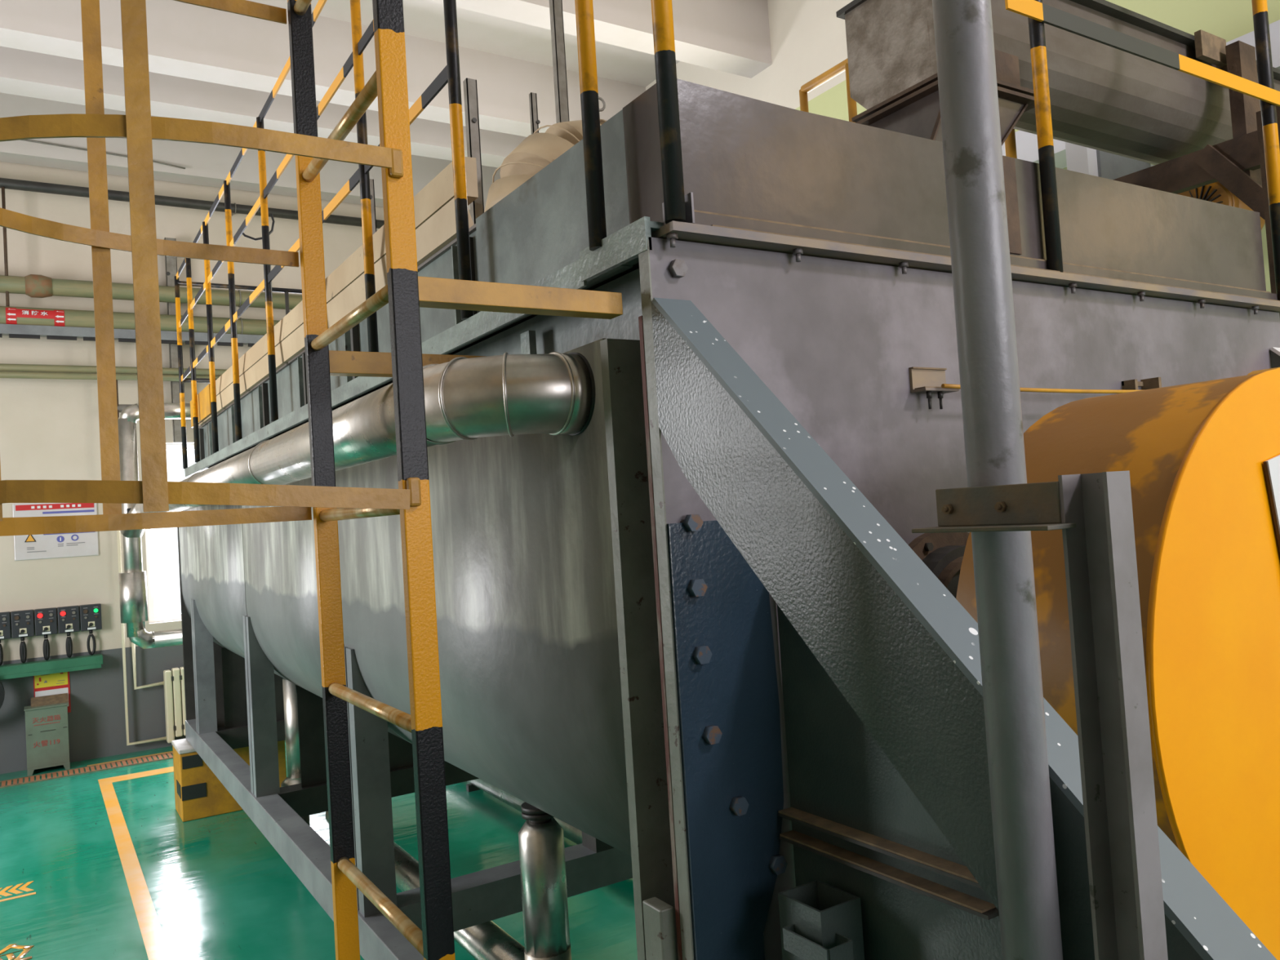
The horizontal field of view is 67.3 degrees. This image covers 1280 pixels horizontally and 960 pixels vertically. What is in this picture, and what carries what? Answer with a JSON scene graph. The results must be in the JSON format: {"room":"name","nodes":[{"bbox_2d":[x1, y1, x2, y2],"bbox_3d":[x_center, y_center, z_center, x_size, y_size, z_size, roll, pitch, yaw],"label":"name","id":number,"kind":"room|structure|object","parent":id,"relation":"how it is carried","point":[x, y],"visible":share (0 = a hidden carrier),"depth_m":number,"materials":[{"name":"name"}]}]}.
{"room":"factory floor","nodes":[
{"label":"factory floor","id":0,"kind":"room"},
{"bbox_2d":[0,161,384,773],"bbox_3d":[-4.438,-0.396,8.122,7.830,5.320,0.250,-2,-2,-32],"label":"wall","id":1,"kind":"structure","parent":0,"point":[50,428],"depth_m":7.88,"materials":[{"name":"white paint"}]},
{"bbox_2d":[0,611,10,643],"bbox_3d":[-4.974,1.148,7.464,0.148,0.234,0.100,-2,-2,-32],"label":"box","id":2,"kind":"object","parent":1,"relation":"attached to","point":[5,619],"visible":1,"depth_m":7.46,"materials":[{"name":"grey plastic"}]},
{"bbox_2d":[0,643,3,666],"bbox_3d":[-4.959,1.354,7.446,0.048,0.174,0.040,-2,-2,-32],"label":"cable loop","id":3,"kind":"object","parent":2,"relation":"hanging from","point":[1,646],"visible":1,"depth_m":7.44,"materials":[{"name":"black rubber"}]},
{"bbox_2d":[10,609,34,640],"bbox_3d":[-4.843,1.143,7.547,0.148,0.234,0.100,-2,-2,-32],"label":"box","id":4,"kind":"object","parent":1,"relation":"attached to","point":[22,621],"visible":1,"depth_m":7.52,"materials":[{"name":"grey plastic"}]},
{"bbox_2d":[19,640,26,662],"bbox_3d":[-4.828,1.349,7.529,0.048,0.174,0.040,-2,-2,-32],"label":"cable loop","id":5,"kind":"object","parent":4,"relation":"hanging from","point":[23,649],"visible":1,"depth_m":7.52,"materials":[{"name":"black rubber"}]},
{"bbox_2d":[34,607,57,638],"bbox_3d":[-4.712,1.137,7.630,0.148,0.234,0.100,-2,-2,-32],"label":"box","id":6,"kind":"object","parent":1,"relation":"attached to","point":[46,619],"visible":1,"depth_m":7.60,"materials":[{"name":"grey plastic"}]},
{"bbox_2d":[37,613,42,617],"bbox_3d":[-4.727,1.069,7.578,0.038,0.038,0.010,-2,-2,-32],"label":"lamp","id":7,"kind":"object","parent":6,"relation":"attached to","point":[39,615],"depth_m":7.58,"materials":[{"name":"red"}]},
{"bbox_2d":[43,638,49,660],"bbox_3d":[-4.698,1.343,7.612,0.048,0.174,0.040,-2,-2,-32],"label":"cable loop","id":8,"kind":"object","parent":6,"relation":"hanging from","point":[46,642],"visible":1,"depth_m":7.60,"materials":[{"name":"black rubber"}]},
{"bbox_2d":[0,653,102,679],"bbox_3d":[-5.810,1.522,6.873,3.445,0.096,0.160,-2,-2,-32],"label":"shelf","id":9,"kind":"object","parent":1,"relation":"attached to","point":[94,661],"visible":1,"depth_m":7.55,"materials":[{"name":"green metal"}]},
{"bbox_2d":[0,680,4,708],"bbox_3d":[-5.011,1.634,7.222,0.400,0.400,0.070,-2,-2,-32],"label":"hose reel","id":10,"kind":"object","parent":9,"relation":"attached to","point":[2,688],"visible":1,"depth_m":7.29,"materials":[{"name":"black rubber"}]},
{"bbox_2d":[33,671,71,712],"bbox_3d":[-4.682,1.688,7.661,0.244,0.362,0.012,-2,-2,-32],"label":"poster","id":11,"kind":"object","parent":1,"relation":"attached to","point":[50,684],"visible":0.55,"depth_m":7.66,"materials":[{"name":"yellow paper"}]},
{"bbox_2d":[12,502,98,560],"bbox_3d":[-4.696,0.402,7.740,0.580,0.450,0.021,-2,-2,-32],"label":"safety sign","id":12,"kind":"object","parent":1,"relation":"attached to","point":[26,547],"visible":0.76,"depth_m":7.73,"materials":[{"name":"plastic"}]},
{"bbox_2d":[26,542,84,552],"bbox_3d":[-4.698,0.431,7.730,0.405,0.276,0.002,-2,-2,-32],"label":"print","id":13,"kind":"object","parent":12,"relation":"attached to","point":[32,547],"depth_m":7.73,"materials":[{"name":"grey"}]},
{"bbox_2d":[31,504,80,508],"bbox_3d":[-4.698,0.213,7.742,0.342,0.020,0.002,-2,-2,-32],"label":"print","id":14,"kind":"object","parent":12,"relation":"attached to","point":[33,506],"depth_m":7.74,"materials":[{"name":"white"}]},
{"bbox_2d":[57,605,79,635],"bbox_3d":[-4.582,1.132,7.713,0.148,0.234,0.100,-2,-2,-32],"label":"box","id":15,"kind":"object","parent":1,"relation":"attached to","point":[68,622],"visible":1,"depth_m":7.68,"materials":[{"name":"grey plastic"}]},
{"bbox_2d":[60,611,66,616],"bbox_3d":[-4.596,1.064,7.661,0.038,0.038,0.010,-2,-2,-32],"label":"lamp","id":16,"kind":"object","parent":15,"relation":"attached to","point":[62,613],"depth_m":7.66,"materials":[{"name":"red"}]},
{"bbox_2d":[65,635,72,657],"bbox_3d":[-4.567,1.338,7.695,0.048,0.174,0.040,-2,-2,-32],"label":"cable loop","id":17,"kind":"object","parent":15,"relation":"hanging from","point":[68,646],"visible":1,"depth_m":7.68,"materials":[{"name":"black rubber"}]},
{"bbox_2d":[79,603,102,633],"bbox_3d":[-4.451,1.127,7.796,0.148,0.234,0.100,-2,-2,-32],"label":"box","id":18,"kind":"object","parent":1,"relation":"attached to","point":[91,620],"visible":1,"depth_m":7.77,"materials":[{"name":"grey plastic"}]},
{"bbox_2d":[86,633,96,655],"bbox_3d":[-4.441,1.333,7.787,0.064,0.175,0.020,-2,-2,-32],"label":"cable loop","id":19,"kind":"object","parent":18,"relation":"hanging from","point":[91,635],"visible":1,"depth_m":7.78,"materials":[{"name":"black rubber"}]},
{"bbox_2d":[0,371,219,381],"bbox_3d":[-4.345,-0.835,7.919,7.600,0.070,0.245,-2,-2,-32],"label":"pipe","id":20,"kind":"object","parent":1,"relation":"attached to","point":[16,375],"visible":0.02,"depth_m":7.67,"materials":[{"name":"green metal"}]},
{"bbox_2d":[115,379,119,418],"bbox_3d":[-4.256,-0.437,7.842,0.023,0.760,0.024,-2,-2,-32],"label":"rod","id":21,"kind":"object","parent":20,"relation":"hanging from","point":[116,380],"visible":0.19,"depth_m":7.84,"materials":[{"name":"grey metal"}]},
{"bbox_2d":[0,363,227,376],"bbox_3d":[-4.353,-0.894,7.928,7.600,0.078,0.229,-2,-2,-32],"label":"pipe","id":22,"kind":"object","parent":1,"relation":"attached to","point":[3,367],"visible":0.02,"depth_m":7.71,"materials":[{"name":"metal"}]},
{"bbox_2d":[117,404,133,412],"bbox_3d":[-3.998,-0.594,8.127,6.808,0.086,0.233,-2,-2,-32],"label":"pipe","id":23,"kind":"object","parent":1,"relation":"attached to","point":[121,406],"visible":0.02,"depth_m":7.86,"materials":[{"name":"grey metal"}]},
{"bbox_2d":[0,306,279,335],"bbox_3d":[-4.364,-1.295,7.920,7.600,0.178,0.279,-2,-2,-32],"label":"pipe","id":24,"kind":"object","parent":1,"relation":"attached to","point":[74,318],"visible":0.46,"depth_m":7.90,"materials":[{"name":"green metal"}]},
{"bbox_2d":[5,307,64,326],"bbox_3d":[-4.743,-1.278,7.547,0.390,0.132,0.047,-2,-2,-32],"label":"label","id":25,"kind":"object","parent":24,"relation":"attached to","point":[11,313],"visible":1,"depth_m":7.53,"materials":[{"name":"red plastic"}]},
{"bbox_2d":[0,324,263,346],"bbox_3d":[-4.319,-1.179,7.856,7.600,0.100,0.080,-2,-2,-32],"label":"channel","id":26,"kind":"object","parent":24,"relation":"attached to","point":[13,331],"visible":0.29,"depth_m":7.75,"materials":[{"name":"grey paint"}]},
{"bbox_2d":[0,274,302,309],"bbox_3d":[-4.380,-1.549,7.928,7.600,0.180,0.280,-2,-2,-32],"label":"pipe","id":27,"kind":"object","parent":1,"relation":"attached to","point":[35,286],"visible":0.52,"depth_m":7.86,"materials":[{"name":"green metal"}]},
{"bbox_2d":[144,443,194,622],"bbox_3d":[-3.593,0.429,8.589,1.500,1.520,0.060,-2,-2,-32],"label":"window","id":28,"kind":"structure","parent":1,"relation":"in","point":[152,619],"depth_m":8.18,"materials":[{"name":"white"}]},
{"bbox_2d":[164,237,182,443],"bbox_3d":[-3.970,-1.190,8.198,0.088,1.750,0.072,-2,-2,-32],"label":"wall column","id":29,"kind":"structure","parent":1,"relation":"attached to","point":[171,262],"depth_m":8.16,"materials":[{"name":"grey paint"}]},
{"bbox_2d":[163,666,186,742],"bbox_3d":[-3.741,1.875,8.141,0.501,0.605,0.102,-2,-2,-32],"label":"radiator","id":30,"kind":"object","parent":1,"relation":"attached to","point":[174,680],"visible":0.27,"depth_m":8.01,"materials":[{"name":"beige metal"}]},
{"bbox_2d":[116,530,166,745],"bbox_3d":[-4.131,1.108,7.975,0.314,2.129,0.028,-2,-2,-32],"label":"pipe","id":31,"kind":"object","parent":30,"relation":"attached to","point":[118,533],"visible":0.63,"depth_m":7.88,"materials":[{"name":"beige paint"}]},
{"bbox_2d":[131,642,164,689],"bbox_3d":[-4.076,1.507,7.981,0.243,0.430,0.028,-2,-2,-32],"label":"pipe","id":32,"kind":"object","parent":30,"relation":"attached to","point":[133,646],"visible":0.79,"depth_m":7.92,"materials":[{"name":"beige paint"}]},
{"bbox_2d":[0,177,384,228],"bbox_3d":[-4.440,-2.346,7.972,7.600,0.098,0.239,-2,-2,-32],"label":"pipe","id":33,"kind":"object","parent":1,"relation":"attached to","point":[9,184],"visible":0.52,"depth_m":8.15,"materials":[{"name":"grey metal"}]},
{"bbox_2d":[1,186,9,306],"bbox_3d":[-4.951,-1.819,7.504,0.023,0.940,0.024,-2,-2,-32],"label":"rod","id":34,"kind":"object","parent":33,"relation":"hanging from","point":[3,202],"visible":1,"depth_m":7.50,"materials":[{"name":"brown metal"}]},
{"bbox_2d":[0,740,637,959],"bbox_3d":[-0.882,1.918,2.663,8.230,0.100,13.070,-2,-2,-32],"label":"floor","id":35,"kind":"structure","parent":0,"point":[219,889],"depth_m":4.93,"materials":[{"name":"green paint"}]},
{"bbox_2d":[0,943,34,959],"bbox_3d":[-2.716,2.028,4.092,0.235,0.002,0.250,-2,-2,-32],"label":"floor marking","id":36,"kind":"object","parent":35,"relation":"on","point":[11,956],"depth_m":4.13,"materials":[{"name":"yellow paint"}]},
{"bbox_2d":[0,880,35,902],"bbox_3d":[-3.233,2.084,4.816,0.353,0.002,0.230,-2,-2,-32],"label":"floor marking","id":37,"kind":"object","parent":35,"relation":"on","point":[23,887],"depth_m":4.87,"materials":[{"name":"yellow paint"}]},
{"bbox_2d":[23,693,70,776],"bbox_3d":[-4.628,1.981,7.515,0.295,0.560,0.240,-2,-2,-32],"label":"box","id":38,"kind":"object","parent":35,"relation":"on","point":[46,725],"visible":1,"depth_m":7.43,"materials":[{"name":"green metal"}]},
{"bbox_2d":[0,751,173,787],"bbox_3d":[-4.845,2.256,7.038,3.600,0.007,0.220,-2,-2,-32],"label":"grate","id":39,"kind":"object","parent":35,"relation":"on","point":[134,760],"visible":0.67,"depth_m":7.39,"materials":[{"name":"brown metal"}]},
{"bbox_2d":[87,751,173,766],"bbox_3d":[-3.912,2.226,7.807,1.000,0.002,0.060,-2,-2,-32],"label":"floor marking","id":40,"kind":"structure","parent":35,"relation":"on","point":[170,751],"depth_m":7.71,"materials":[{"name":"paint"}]},
{"bbox_2d":[97,766,173,959],"bbox_3d":[-2.341,2.036,5.033,0.605,0.002,5.240,-2,-2,-32],"label":"floor marking","id":41,"kind":"object","parent":35,"relation":"on","point":[154,941],"depth_m":5.03,"materials":[{"name":"yellow paint"}]},
{"bbox_2d":[280,678,310,826],"bbox_3d":[-1.821,1.532,5.137,0.200,0.950,0.200,-2,-2,-32],"label":"insulated pipe","id":42,"kind":"object","parent":35,"relation":"on","point":[290,696],"visible":0.3,"depth_m":5.09,"materials":[{"name":"metal"}]},
{"bbox_2d":[0,0,622,959],"bbox_3d":[-0.504,-0.001,1.435,0.915,3.600,0.528,-2,-2,-32],"label":"ladder","id":43,"kind":"object","parent":35,"relation":"on","point":[405,292],"visible":0.94,"depth_m":1.29,"materials":[{"name":"metal"}]},
{"bbox_2d":[466,778,582,844],"bbox_3d":[-0.154,1.806,4.747,0.161,0.172,4.401,-2,-2,-31],"label":"insulated pipe","id":44,"kind":"object","parent":35,"relation":"on","point":[572,833],"visible":0.18,"depth_m":5.60,"materials":[{"name":"metal"}]},
{"bbox_2d":[171,78,1279,959],"bbox_3d":[-0.073,0.562,3.422,2.079,2.555,7.964,-2,-2,-32],"label":"machine","id":45,"kind":"object","parent":35,"relation":"on","point":[704,630],"depth_m":1.57,"materials":[{"name":"paint"}]},
{"bbox_2d":[134,351,595,513],"bbox_3d":[-1.621,0.016,3.829,0.276,0.144,5.407,-2,-2,-32],"label":"insulated pipe","id":46,"kind":"object","parent":45,"relation":"attached to","point":[553,393],"visible":0.82,"depth_m":1.62,"materials":[{"name":"metal"}]},
{"bbox_2d":[117,402,191,648],"bbox_3d":[-2.710,0.270,6.495,1.440,1.608,0.373,-2,-2,-32],"label":"insulated pipe","id":47,"kind":"object","parent":46,"relation":"attached to","point":[132,582],"visible":0.61,"depth_m":6.21,"materials":[{"name":"metal"}]},
{"bbox_2d":[369,178,376,235],"bbox_3d":[-1.136,-0.872,4.099,0.040,0.826,0.040,-2,-2,-32],"label":"upright","id":48,"kind":"object","parent":45,"relation":"on","point":[371,181],"visible":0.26,"depth_m":4.10,"materials":[{"name":"grey metal"}]},
{"bbox_2d":[173,0,606,469],"bbox_3d":[-0.655,-0.853,4.253,1.935,1.196,5.114,-2,-2,-32],"label":"guardrail","id":49,"kind":"object","parent":45,"relation":"on","point":[451,73],"visible":0.6,"depth_m":2.64,"materials":[{"name":"metal"}]},
{"bbox_2d":[237,213,275,240],"bbox_3d":[-1.993,-1.319,4.998,0.185,0.152,0.012,-2,-2,-32],"label":"hanging cable","id":50,"kind":"object","parent":49,"relation":"hanging from","point":[271,231],"visible":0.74,"depth_m":5.03,"materials":[{"name":"black rubber"}]},
{"bbox_2d":[325,802,571,959],"bbox_3d":[-0.865,1.273,3.593,0.334,0.778,2.858,-2,-2,-32],"label":"drain pipe","id":51,"kind":"object","parent":45,"relation":"attached to","point":[540,837],"visible":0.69,"depth_m":2.35,"materials":[{"name":"metal"}]},
{"bbox_2d":[462,77,484,224],"bbox_3d":[-0.592,-0.989,3.504,0.040,0.951,0.040,-2,-2,-32],"label":"upright","id":52,"kind":"object","parent":45,"relation":"on","point":[470,89],"visible":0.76,"depth_m":3.50,"materials":[{"name":"grey metal"}]},
{"bbox_2d":[528,92,540,134],"bbox_3d":[-0.399,-1.041,3.883,0.030,1.056,0.028,-2,-2,-32],"label":"upright","id":53,"kind":"object","parent":45,"relation":"on","point":[535,122],"visible":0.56,"depth_m":3.89,"materials":[{"name":"grey metal"}]},
{"bbox_2d":[484,96,606,212],"bbox_3d":[0.043,-0.952,3.650,1.355,0.808,0.434,-2,-2,-32],"label":"duct","id":54,"kind":"object","parent":45,"relation":"on","point":[536,151],"visible":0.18,"depth_m":3.29,"materials":[{"name":"beige metal"}]},
{"bbox_2d":[549,0,568,123],"bbox_3d":[-0.387,-1.948,4.660,0.050,2.916,0.040,-2,-2,-32],"label":"strut","id":55,"kind":"object","parent":45,"relation":"on","point":[561,94],"visible":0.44,"depth_m":4.65,"materials":[{"name":"grey metal"}]},
{"bbox_2d":[198,78,1266,467],"bbox_3d":[-0.569,-0.381,4.180,1.860,0.238,5.224,-2,-2,-32],"label":"hood","id":56,"kind":"object","parent":45,"relation":"attached to","point":[748,163],"depth_m":1.81,"materials":[{"name":"metal"}]},
{"bbox_2d":[782,924,853,959],"bbox_3d":[0.249,0.651,1.347,0.048,0.030,0.094,-2,-2,-32],"label":"socket","id":57,"kind":"object","parent":45,"relation":"attached to","point":[805,941],"depth_m":1.34,"materials":[{"name":"green paint"}]},
{"bbox_2d":[777,880,864,959],"bbox_3d":[0.270,0.776,1.387,0.077,0.350,0.090,-2,-2,-32],"label":"socket","id":58,"kind":"object","parent":45,"relation":"attached to","point":[821,913],"depth_m":1.37,"materials":[{"name":"green paint"}]},
{"bbox_2d":[799,58,1017,158],"bbox_3d":[1.060,-1.030,3.381,0.036,1.268,1.352,-2,-2,-32],"label":"guardrail","id":59,"kind":"object","parent":45,"relation":"on","point":[1010,143],"visible":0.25,"depth_m":3.75,"materials":[{"name":"metal"}]},
{"bbox_2d":[650,0,1279,300],"bbox_3d":[0.830,-1.014,1.991,1.958,1.187,0.040,-2,-2,-32],"label":"guardrail","id":60,"kind":"object","parent":45,"relation":"on","point":[1037,13],"visible":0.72,"depth_m":1.97,"materials":[{"name":"metal"}]},
{"bbox_2d":[941,383,1140,393],"bbox_3d":[1.067,-0.204,2.051,1.250,0.045,0.008,-2,-2,-32],"label":"tube","id":61,"kind":"object","parent":45,"relation":"attached to","point":[943,385],"visible":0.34,"depth_m":1.90,"materials":[{"name":"paint"}]},
{"bbox_2d":[835,0,1279,164],"bbox_3d":[1.698,-1.023,3.166,2.573,0.719,0.410,-2,-2,-32],"label":"conveyor","id":62,"kind":"object","parent":45,"relation":"on","point":[1104,98],"visible":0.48,"depth_m":2.74,"materials":[{"name":"metal"}]},
{"bbox_2d":[851,48,1035,142],"bbox_3d":[0.810,-0.878,2.589,0.440,0.496,0.340,-2,-2,-32],"label":"outlet","id":63,"kind":"object","parent":62,"relation":"attached to","point":[899,92],"depth_m":2.54,"materials":[{"name":"grey metal"}]},
{"bbox_2d":[1262,454,1279,553],"bbox_3d":[0.904,0.035,1.272,0.294,0.227,0.004,-2,-2,-32],"label":"warning sign","id":64,"kind":"object","parent":45,"relation":"attached to","point":[1272,466],"visible":1,"depth_m":1.20,"materials":[{"name":"white"}]},
{"bbox_2d":[932,0,1062,959],"bbox_3d":[0.312,-0.370,0.914,0.052,4.200,0.052,-2,-2,-32],"label":"standpipe","id":65,"kind":"object","parent":35,"relation":"on","point":[1028,897],"visible":1,"depth_m":0.88,"materials":[{"name":"grey metal"}]},
{"bbox_2d":[911,471,1168,959],"bbox_3d":[0.395,0.861,0.818,0.110,1.729,0.174,-2,-2,-32],"label":"steel post","id":66,"kind":"object","parent":35,"relation":"on","point":[1093,512],"visible":1,"depth_m":0.79,"materials":[{"name":"grey metal"}]},
{"bbox_2d":[1113,40,1279,315],"bbox_3d":[1.533,0.212,3.500,0.280,3.060,1.900,-2,-2,-32],"label":"support frame","id":67,"kind":"object","parent":35,"relation":"on","point":[1237,163],"visible":0.28,"depth_m":2.98,"materials":[{"name":"brown metal"}]},
{"bbox_2d":[1177,181,1265,229],"bbox_3d":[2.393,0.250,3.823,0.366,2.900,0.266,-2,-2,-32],"label":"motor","id":68,"kind":"object","parent":35,"relation":"on","point":[1215,192],"visible":0.16,"depth_m":3.73,"materials":[{"name":"yellow metal"}]},
{"bbox_2d":[249,0,679,87],"bbox_3d":[-1.218,-3.514,2.844,8.230,0.150,13.070,-2,-2,-32],"label":"ceiling","id":69,"kind":"structure","parent":0,"point":[423,19],"depth_m":7.18,"materials":[{"name":"white paint"}]},
{"bbox_2d":[645,0,1279,292],"bbox_3d":[2.387,-0.928,4.873,0.250,5.320,12.570,-2,-2,-32],"label":"wall","id":70,"kind":"structure","parent":0,"point":[807,37],"depth_m":6.39,"materials":[{"name":"white paint"}]},
{"bbox_2d":[19,139,185,168],"bbox_3d":[-5.420,-2.658,7.162,3.701,0.182,0.034,-2,-2,-32],"label":"cable conduit","id":71,"kind":"object","parent":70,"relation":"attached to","point":[29,140],"visible":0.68,"depth_m":7.75,"materials":[{"name":"grey metal"}]},
{"bbox_2d":[0,92,500,214],"bbox_3d":[-4.435,-2.818,7.961,7.830,0.500,0.220,-2,-2,-32],"label":"ceiling beam","id":72,"kind":"structure","parent":70,"relation":"attached to","point":[205,164],"depth_m":8.24,"materials":[{"name":"white paint"}]},
{"bbox_2d":[0,45,526,167],"bbox_3d":[-3.689,-2.903,6.780,7.830,0.500,0.260,-2,-2,-32],"label":"ceiling beam","id":73,"kind":"structure","parent":70,"relation":"attached to","point":[23,73],"depth_m":6.99,"materials":[{"name":"white paint"}]},
{"bbox_2d":[0,0,645,137],"bbox_3d":[-3.308,-2.947,6.176,7.830,0.500,0.250,-2,-2,-32],"label":"ceiling beam","id":74,"kind":"structure","parent":70,"relation":"attached to","point":[185,40],"depth_m":6.55,"materials":[{"name":"white paint"}]},
{"bbox_2d":[428,0,771,78],"bbox_3d":[-2.449,-3.046,4.815,7.830,0.500,0.234,-2,-2,-32],"label":"trim","id":75,"kind":"structure","parent":70,"relation":"attached to","point":[732,37],"depth_m":6.45,"materials":[{"name":"white paint"}]},
{"bbox_2d":[1065,142,1155,179],"bbox_3d":[2.177,-1.437,4.396,0.580,0.230,0.115,-2,-2,-32],"label":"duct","id":76,"kind":"object","parent":70,"relation":"attached to","point":[1081,159],"visible":0.24,"depth_m":4.26,"materials":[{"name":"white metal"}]},
{"bbox_2d":[1001,19,1279,168],"bbox_3d":[2.360,-1.698,4.278,0.240,0.180,2.100,-2,-2,-32],"label":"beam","id":77,"kind":"structure","parent":70,"relation":"attached to","point":[1027,149],"depth_m":4.67,"materials":[{"name":"white paint"}]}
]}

